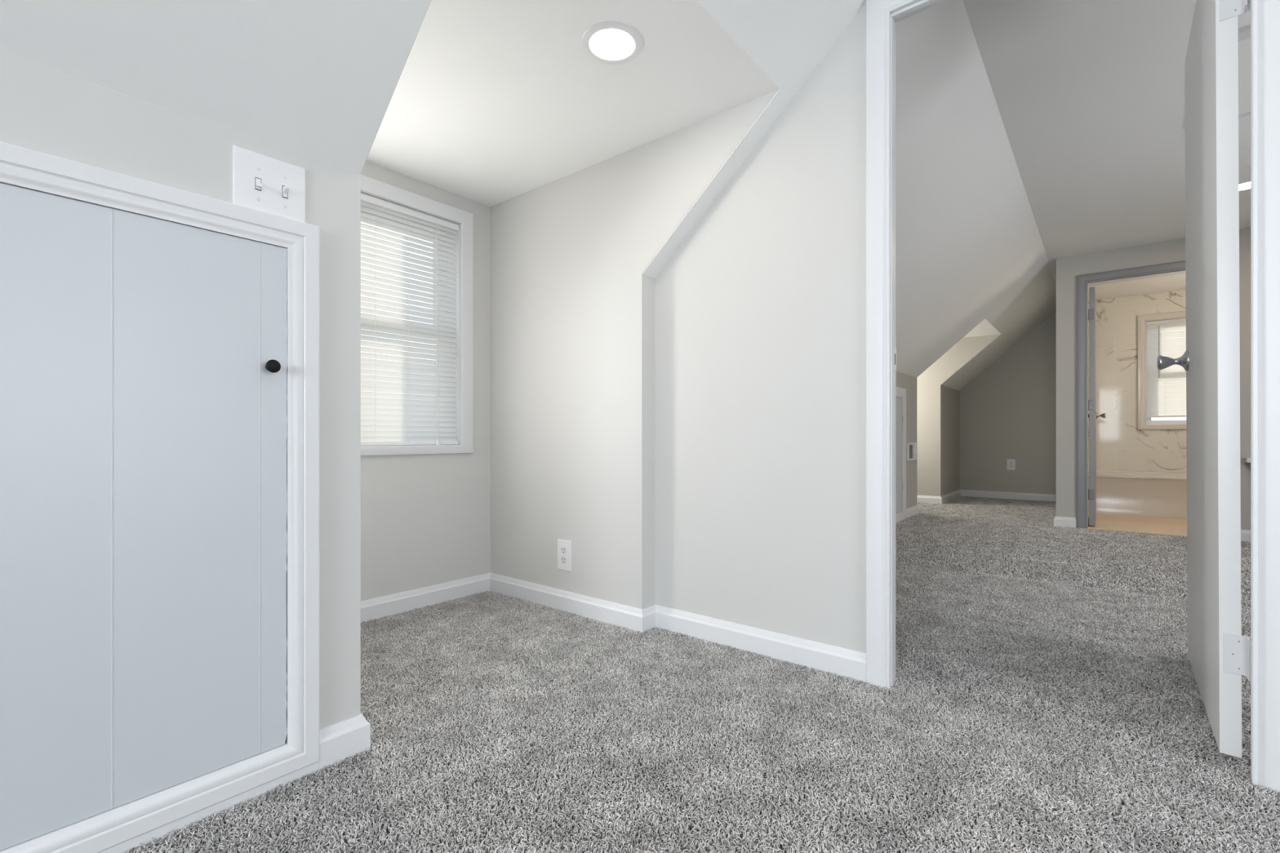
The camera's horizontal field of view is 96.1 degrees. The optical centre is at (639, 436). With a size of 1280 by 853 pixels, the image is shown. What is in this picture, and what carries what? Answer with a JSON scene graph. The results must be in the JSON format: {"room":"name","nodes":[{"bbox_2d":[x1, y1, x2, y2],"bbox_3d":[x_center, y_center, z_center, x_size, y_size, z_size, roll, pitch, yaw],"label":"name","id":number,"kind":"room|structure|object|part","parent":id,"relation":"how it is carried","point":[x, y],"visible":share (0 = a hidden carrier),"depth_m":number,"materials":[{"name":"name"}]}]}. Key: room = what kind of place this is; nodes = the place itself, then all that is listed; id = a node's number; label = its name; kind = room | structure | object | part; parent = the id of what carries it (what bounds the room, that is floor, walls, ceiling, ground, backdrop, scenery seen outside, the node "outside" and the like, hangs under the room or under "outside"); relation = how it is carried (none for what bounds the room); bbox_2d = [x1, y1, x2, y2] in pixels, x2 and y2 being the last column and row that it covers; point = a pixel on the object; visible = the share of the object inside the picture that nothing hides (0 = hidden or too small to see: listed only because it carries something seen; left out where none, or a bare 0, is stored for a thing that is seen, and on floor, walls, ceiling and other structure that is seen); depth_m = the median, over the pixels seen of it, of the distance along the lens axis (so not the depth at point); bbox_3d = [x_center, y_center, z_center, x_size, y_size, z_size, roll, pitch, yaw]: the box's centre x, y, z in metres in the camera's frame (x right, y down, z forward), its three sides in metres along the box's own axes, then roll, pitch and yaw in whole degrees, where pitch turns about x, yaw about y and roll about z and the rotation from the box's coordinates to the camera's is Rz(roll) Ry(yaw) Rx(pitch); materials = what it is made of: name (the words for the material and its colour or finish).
{"room":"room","nodes":[
{"label":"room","id":0,"kind":"room"},
{"bbox_2d":[360,0,431,172],"bbox_3d":[-0.868,-0.184,1.435,1.624,1.792,0.080,0,0,39],"label":"wall","id":1,"kind":"structure","parent":0,"point":[430,1],"depth_m":1.19,"materials":[{"name":"beige paint"}]},
{"bbox_2d":[360,160,490,600],"bbox_3d":[-1.079,-0.184,2.305,0.200,1.792,1.107,0,0,39],"label":"wall","id":2,"kind":"structure","parent":0,"point":[425,519],"depth_m":2.42,"materials":[{"name":"beige paint"}]},
{"bbox_2d":[360,174,473,456],"bbox_3d":[-1.093,-0.456,2.267,0.206,1.058,0.880,0,0,39],"label":"window","id":3,"kind":"structure","parent":2,"relation":"in","point":[369,186],"depth_m":2.51,"materials":[{"name":"white wood"}]},
{"bbox_3d":[-1.030,-0.681,2.408,0.032,0.493,0.468,0,0,39],"label":"sash","id":4,"kind":"part","parent":3,"relation":"part of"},
{"bbox_3d":[-1.003,-0.217,2.385,0.032,0.515,0.468,0,0,39],"label":"sash","id":5,"kind":"part","parent":3,"relation":"part of","materials":[{"name":"white"}]},
{"bbox_2d":[360,192,458,445],"bbox_3d":[-0.943,-0.442,2.337,0.039,0.967,0.462,0,0,39],"label":"window blind","id":6,"kind":"object","parent":3,"relation":"attached to","point":[403,426],"visible":0.93,"depth_m":2.34,"materials":[{"name":"white plastic"}]},
{"bbox_3d":[-1.034,-0.440,2.233,0.027,0.931,0.001,0,0,39],"label":"ladder cord","id":7,"kind":"part","parent":6,"relation":"part of","materials":[{"name":"white fabric"}]},
{"bbox_3d":[-0.947,0.028,2.340,0.024,0.016,0.460,0,0,39],"label":"rail","id":8,"kind":"part","parent":6,"relation":"part of","materials":[{"name":"white plastic"}]},
{"bbox_3d":[-0.856,-0.437,2.425,0.004,0.926,0.005,0,0,39],"label":"pull cord","id":9,"kind":"part","parent":6,"relation":"part of","materials":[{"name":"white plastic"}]},
{"bbox_3d":[-0.860,-0.440,2.448,0.027,0.931,0.001,0,0,39],"label":"ladder cord","id":10,"kind":"part","parent":6,"relation":"part of","materials":[{"name":"white fabric"}]},
{"bbox_2d":[360,572,490,623],"bbox_3d":[-0.996,0.668,2.238,0.015,0.088,1.007,0,0,39],"label":"baseboard","id":11,"kind":"structure","parent":2,"relation":"attached to","point":[399,602],"depth_m":2.36,"materials":[{"name":"white wood"}]},
{"bbox_2d":[0,0,866,278],"bbox_3d":[-1.414,-0.965,-0.320,1.045,0.969,5.723,0,0,39],"label":"ceiling","id":12,"kind":"structure","parent":0,"point":[317,80],"depth_m":1.07,"materials":[{"name":"white paint"}]},
{"bbox_2d":[0,49,959,742],"bbox_3d":[1.232,0.061,3.693,0.135,1.301,8.010,0,0,39],"label":"wall","id":13,"kind":"structure","parent":0,"point":[332,193],"depth_m":1.23,"materials":[{"name":"beige paint"}]},
{"bbox_2d":[0,183,287,850],"bbox_3d":[-0.969,0.121,0.852,0.049,1.006,0.810,0,0,39],"label":"access door","id":14,"kind":"structure","parent":13,"relation":"in","point":[144,359],"depth_m":0.98,"materials":[{"name":"white paint"}]},
{"bbox_3d":[-0.727,-0.138,1.135,0.030,0.026,0.026,0,0,39],"label":"knob","id":15,"kind":"part","parent":14,"relation":"part of","materials":[{"name":"black metal"}]},
{"bbox_2d":[0,141,319,852],"bbox_3d":[-0.971,0.121,0.853,0.018,1.124,0.928,0,0,39],"label":"trim","id":16,"kind":"structure","parent":13,"relation":"attached to","point":[20,166],"depth_m":1.15,"materials":[{"name":"white wood"}]},
{"bbox_2d":[232,145,305,222],"bbox_3d":[-0.733,-0.499,1.145,0.020,0.116,0.127,0,0,39],"label":"light switch","id":17,"kind":"object","parent":13,"relation":"attached to","point":[260,182],"visible":1,"depth_m":1.14,"materials":[{"name":"white plastic"}]},
{"bbox_2d":[318,714,370,770],"bbox_3d":[-0.646,0.668,1.255,0.015,0.088,0.110,0,0,39],"label":"baseboard","id":18,"kind":"structure","parent":13,"relation":"attached to","point":[338,741],"depth_m":1.25,"materials":[{"name":"white wood"}]},
{"bbox_2d":[641,604,655,632],"bbox_3d":[0.032,0.668,2.093,0.015,0.088,0.093,0,0,39],"label":"baseboard","id":19,"kind":"structure","parent":13,"relation":"attached to","point":[648,613],"depth_m":2.08,"materials":[{"name":"white wood"}]},
{"bbox_2d":[895,397,903,513],"bbox_3d":[1.994,0.152,4.567,0.016,0.945,0.688,0,0,39],"label":"access door","id":20,"kind":"structure","parent":13,"relation":"in","point":[898,400],"depth_m":4.76,"materials":[{"name":"white paint"}]},
{"bbox_2d":[895,386,906,522],"bbox_3d":[1.991,0.154,4.565,0.016,1.116,0.850,0,0,39],"label":"trim","id":21,"kind":"structure","parent":13,"relation":"attached to","point":[900,392],"depth_m":4.83,"materials":[{"name":"white wood"}]},
{"bbox_2d":[906,442,917,460],"bbox_3d":[2.404,0.133,5.070,0.022,0.155,0.285,0,0,39],"label":"air vent","id":22,"kind":"object","parent":13,"relation":"in","point":[912,447],"visible":1,"depth_m":5.07,"materials":[{"name":"white plastic"}]},
{"bbox_2d":[906,505,919,518],"bbox_3d":[2.397,0.668,5.066,0.015,0.088,0.439,0,0,39],"label":"baseboard","id":23,"kind":"structure","parent":13,"relation":"attached to","point":[912,511],"depth_m":5.06,"materials":[{"name":"white wood"}]},
{"bbox_2d":[941,489,960,503],"bbox_3d":[3.436,0.668,6.348,0.015,0.088,1.010,0,0,39],"label":"baseboard","id":24,"kind":"structure","parent":13,"relation":"attached to","point":[954,495],"depth_m":6.32,"materials":[{"name":"white wood"}]},
{"bbox_2d":[365,0,779,207],"bbox_3d":[-0.526,-1.080,1.857,1.624,0.060,1.087,0,0,39],"label":"ceiling","id":25,"kind":"structure","parent":0,"point":[492,103],"depth_m":1.74,"materials":[{"name":"white paint"}]},
{"bbox_2d":[581,21,643,64],"bbox_3d":[-0.074,-1.048,1.538,0.165,0.004,0.165,0,0,39],"label":"recessed light","id":26,"kind":"object","parent":25,"relation":"in","point":[610,42],"visible":1,"depth_m":1.53,"materials":[{"name":"white plastic"}]},
{"bbox_2d":[490,88,778,608],"bbox_3d":[-0.178,-0.184,2.286,1.624,1.792,0.098,0,0,39],"label":"wall","id":27,"kind":"structure","parent":0,"point":[572,302],"depth_m":2.26,"materials":[{"name":"beige paint"}]},
{"bbox_2d":[557,538,571,571],"bbox_3d":[-0.306,0.479,2.322,0.077,0.121,0.008,0,0,39],"label":"wall outlet","id":28,"kind":"object","parent":27,"relation":"attached to","point":[564,547],"visible":1,"depth_m":2.32,"materials":[{"name":"white plastic"}]},
{"bbox_2d":[560,556,566,564],"bbox_3d":[-0.308,0.499,2.320,0.034,0.028,0.002,0,0,39],"label":"receptacle","id":29,"kind":"object","parent":28,"relation":"attached to","point":[563,559],"depth_m":2.32,"materials":[{"name":"grey plastic"}]},
{"bbox_2d":[560,546,566,554],"bbox_3d":[-0.308,0.460,2.320,0.034,0.028,0.002,0,0,39],"label":"receptacle","id":30,"kind":"object","parent":28,"relation":"attached to","point":[563,549],"depth_m":2.32,"materials":[{"name":"grey plastic"}]},
{"bbox_2d":[489,573,642,633],"bbox_3d":[-0.338,0.668,2.343,0.905,0.088,0.015,0,0,39],"label":"baseboard","id":31,"kind":"structure","parent":27,"relation":"attached to","point":[619,615],"depth_m":2.28,"materials":[{"name":"white wood"}]},
{"bbox_2d":[152,503,1279,852],"bbox_3d":[0.915,0.750,1.447,4.500,0.100,12.000,0,0,39],"label":"floor","id":32,"kind":"structure","parent":0,"point":[799,800],"depth_m":1.25,"materials":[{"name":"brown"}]},
{"bbox_2d":[125,496,1279,852],"bbox_3d":[1.936,0.704,3.159,3.396,0.017,7.840,0,0,39],"label":"carpet","id":33,"kind":"object","parent":32,"relation":"on","point":[492,610],"visible":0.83,"depth_m":1.36,"materials":[{"name":"grey carpet"}]},
{"bbox_2d":[1088,469,1186,519],"bbox_3d":[4.815,0.518,5.102,1.453,0.364,0.729,0,0,39],"label":"bathtub","id":34,"kind":"object","parent":32,"relation":"on","point":[1159,495],"visible":0.31,"depth_m":5.02,"materials":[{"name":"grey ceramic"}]},
{"bbox_2d":[654,1,866,653],"bbox_3d":[1.293,-0.354,1.159,3.350,2.132,0.043,0,0,39],"label":"wall","id":35,"kind":"structure","parent":0,"point":[760,310],"depth_m":1.83,"materials":[{"name":"beige paint"}]},
{"bbox_2d":[654,604,866,684],"bbox_3d":[0.350,0.668,1.886,0.769,0.088,0.015,0,0,39],"label":"baseboard","id":36,"kind":"structure","parent":35,"relation":"attached to","point":[827,658],"depth_m":1.83,"materials":[{"name":"white wood"}]},
{"bbox_2d":[866,0,1279,794],"bbox_3d":[0.985,-0.267,1.406,0.822,1.958,0.076,0,0,39],"label":"trim","id":37,"kind":"structure","parent":35,"relation":"attached to","point":[882,15],"depth_m":1.58,"materials":[{"name":"white wood"}]},
{"bbox_3d":[0.729,-0.222,1.645,0.002,0.063,0.027,0,0,39],"label":"strike plate","id":38,"kind":"part","parent":37,"relation":"part of","materials":[{"name":"silver metal"}]},
{"bbox_2d":[1156,0,1250,758],"bbox_3d":[1.481,-0.241,1.498,0.174,1.853,0.747,0,0,40],"label":"door","id":39,"kind":"structure","parent":35,"relation":"in","point":[1219,655],"depth_m":1.29,"materials":[{"name":"white paint"}]},
{"bbox_3d":[1.638,-0.230,1.769,0.070,0.064,0.064,0,0,40],"label":"knob","id":40,"kind":"part","parent":39,"relation":"part of","materials":[{"name":"silver metal"}]},
{"bbox_2d":[916,333,1000,495],"bbox_3d":[2.961,-0.161,6.154,1.551,1.745,0.080,0,0,39],"label":"wall","id":41,"kind":"structure","parent":0,"point":[966,348],"depth_m":6.04,"materials":[{"name":"beige paint"}]},
{"bbox_2d":[916,494,942,504],"bbox_3d":[2.786,0.668,6.234,0.880,0.088,0.015,0,0,39],"label":"baseboard","id":42,"kind":"structure","parent":41,"relation":"attached to","point":[924,499],"depth_m":6.03,"materials":[{"name":"white wood"}]},
{"bbox_2d":[895,0,1056,391],"bbox_3d":[2.248,-0.940,4.211,1.100,1.020,5.927,0,0,39],"label":"ceiling","id":43,"kind":"structure","parent":0,"point":[970,250],"depth_m":3.04,"materials":[{"name":"white paint"}]},
{"bbox_2d":[963,318,1000,337],"bbox_3d":[2.635,-1.033,5.752,1.551,0.060,1.055,0,0,39],"label":"ceiling","id":44,"kind":"structure","parent":0,"point":[984,327],"depth_m":5.47,"materials":[{"name":"white paint"}]},
{"bbox_2d":[959,311,1056,494],"bbox_3d":[4.180,-0.354,6.459,1.232,2.132,0.100,0,0,39],"label":"wall","id":45,"kind":"structure","parent":0,"point":[1008,411],"depth_m":6.39,"materials":[{"name":"beige paint"}]},
{"bbox_2d":[960,489,1056,502],"bbox_3d":[4.144,0.668,6.414,1.032,0.088,0.015,0,0,39],"label":"baseboard","id":46,"kind":"structure","parent":45,"relation":"attached to","point":[1000,495],"depth_m":6.42,"materials":[{"name":"white wood"}]},
{"bbox_2d":[1007,458,1015,470],"bbox_3d":[4.143,0.315,6.420,0.077,0.121,0.008,0,0,39],"label":"wall outlet","id":47,"kind":"object","parent":45,"relation":"attached to","point":[1011,463],"visible":1,"depth_m":6.42,"materials":[{"name":"white plastic"}]},
{"bbox_2d":[962,0,1250,301],"bbox_3d":[3.318,-1.410,3.344,1.655,0.080,5.927,0,0,39],"label":"ceiling","id":48,"kind":"structure","parent":0,"point":[1089,95],"depth_m":2.50,"materials":[{"name":"white paint"}]},
{"bbox_2d":[1238,25,1250,118],"bbox_3d":[2.487,-1.383,2.084,0.660,0.014,0.750,0,0,39],"label":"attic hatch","id":49,"kind":"object","parent":48,"relation":"attached to","point":[1244,33],"visible":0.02,"depth_m":2.19,"materials":[{"name":"white paint"}]},
{"bbox_2d":[1239,180,1250,191],"bbox_3d":[3.356,-1.388,3.188,0.165,0.004,0.165,0,0,39],"label":"recessed light","id":50,"kind":"object","parent":48,"relation":"in","point":[1245,185],"visible":0.23,"depth_m":3.18,"materials":[{"name":"white plastic"}]},
{"bbox_2d":[1088,289,1186,472],"bbox_3d":[5.095,-0.334,5.448,1.463,2.092,0.140,0,0,39],"label":"wall","id":51,"kind":"structure","parent":0,"point":[1120,446],"depth_m":5.64,"materials":[{"name":"white stone"}]},
{"bbox_2d":[1137,311,1186,430],"bbox_3d":[5.163,-0.617,5.370,0.788,1.106,0.154,0,0,39],"label":"window","id":52,"kind":"structure","parent":51,"relation":"in","point":[1143,422],"depth_m":5.53,"materials":[{"name":"wood"}]},
{"bbox_3d":[5.196,-0.846,5.412,0.660,0.521,0.028,0,0,39],"label":"sash","id":53,"kind":"part","parent":52,"relation":"part of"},
{"bbox_2d":[1146,318,1186,417],"bbox_3d":[5.140,-0.642,5.342,0.654,0.920,0.037,0,0,39],"label":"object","id":54,"kind":"structure","parent":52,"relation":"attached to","point":[1166,387],"depth_m":5.46,"materials":[{"name":"white plastic"}]},
{"bbox_3d":[5.143,-0.190,5.346,0.652,0.016,0.024,0,0,39],"label":"rail","id":55,"kind":"part","parent":54,"relation":"part of","materials":[{"name":"white plastic"}]},
{"bbox_3d":[5.177,-0.366,5.388,0.660,0.508,0.028,0,0,39],"label":"sash","id":56,"kind":"part","parent":52,"relation":"part of","materials":[{"name":"white"}]},
{"bbox_2d":[1056,227,1250,529],"bbox_3d":[4.153,-0.354,3.817,2.253,2.132,0.100,0,0,39],"label":"wall","id":57,"kind":"structure","parent":0,"point":[1068,268],"depth_m":4.40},
{"bbox_2d":[1053,516,1075,528],"bbox_3d":[3.284,0.668,4.447,0.140,0.088,0.015,0,0,39],"label":"baseboard","id":58,"kind":"structure","parent":57,"relation":"attached to","point":[1065,522],"depth_m":4.44,"materials":[{"name":"white wood"}]},
{"bbox_2d":[1088,286,1105,525],"bbox_3d":[3.681,-0.231,4.675,0.161,1.838,0.651,0,0,39],"label":"door","id":59,"kind":"structure","parent":57,"relation":"in","point":[1093,415],"depth_m":4.43,"materials":[{"name":"grey paint"}]},
{"bbox_3d":[3.889,-0.175,4.854,0.063,0.057,0.057,0,0,39],"label":"knob","id":60,"kind":"part","parent":59,"relation":"part of","materials":[{"name":"gold metal"}]},
{"bbox_2d":[1076,260,1186,537],"bbox_3d":[3.701,-0.258,4.176,0.840,1.940,0.126,0,0,39],"label":"trim","id":61,"kind":"structure","parent":57,"relation":"attached to","point":[1083,282],"depth_m":4.36,"materials":[{"name":"grey paint"}]},
{"bbox_2d":[1240,529,1250,542],"bbox_3d":[4.497,0.668,3.464,1.275,0.088,0.015,0,0,39],"label":"baseboard","id":62,"kind":"structure","parent":57,"relation":"attached to","point":[1245,534],"depth_m":3.83,"materials":[{"name":"white wood"}]},
{"bbox_2d":[1244,457,1250,462],"bbox_3d":[4.176,0.222,3.670,0.432,0.156,0.100,0,0,39],"label":"wall shelf","id":63,"kind":"object","parent":57,"relation":"attached to","point":[1246,460],"visible":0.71,"depth_m":3.77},
{"bbox_3d":[-1.017,0.671,0.889,0.100,0.082,0.820,0,0,39],"label":"wall","id":64,"kind":"structure","parent":0,"visible":0},
{"bbox_2d":[98,762,318,852],"bbox_3d":[-0.969,0.697,0.858,0.016,0.029,0.924,0,0,39],"label":"trim","id":65,"kind":"structure","parent":64,"relation":"attached to","point":[178,824],"depth_m":1.06,"materials":[{"name":"white wood"}]}
]}

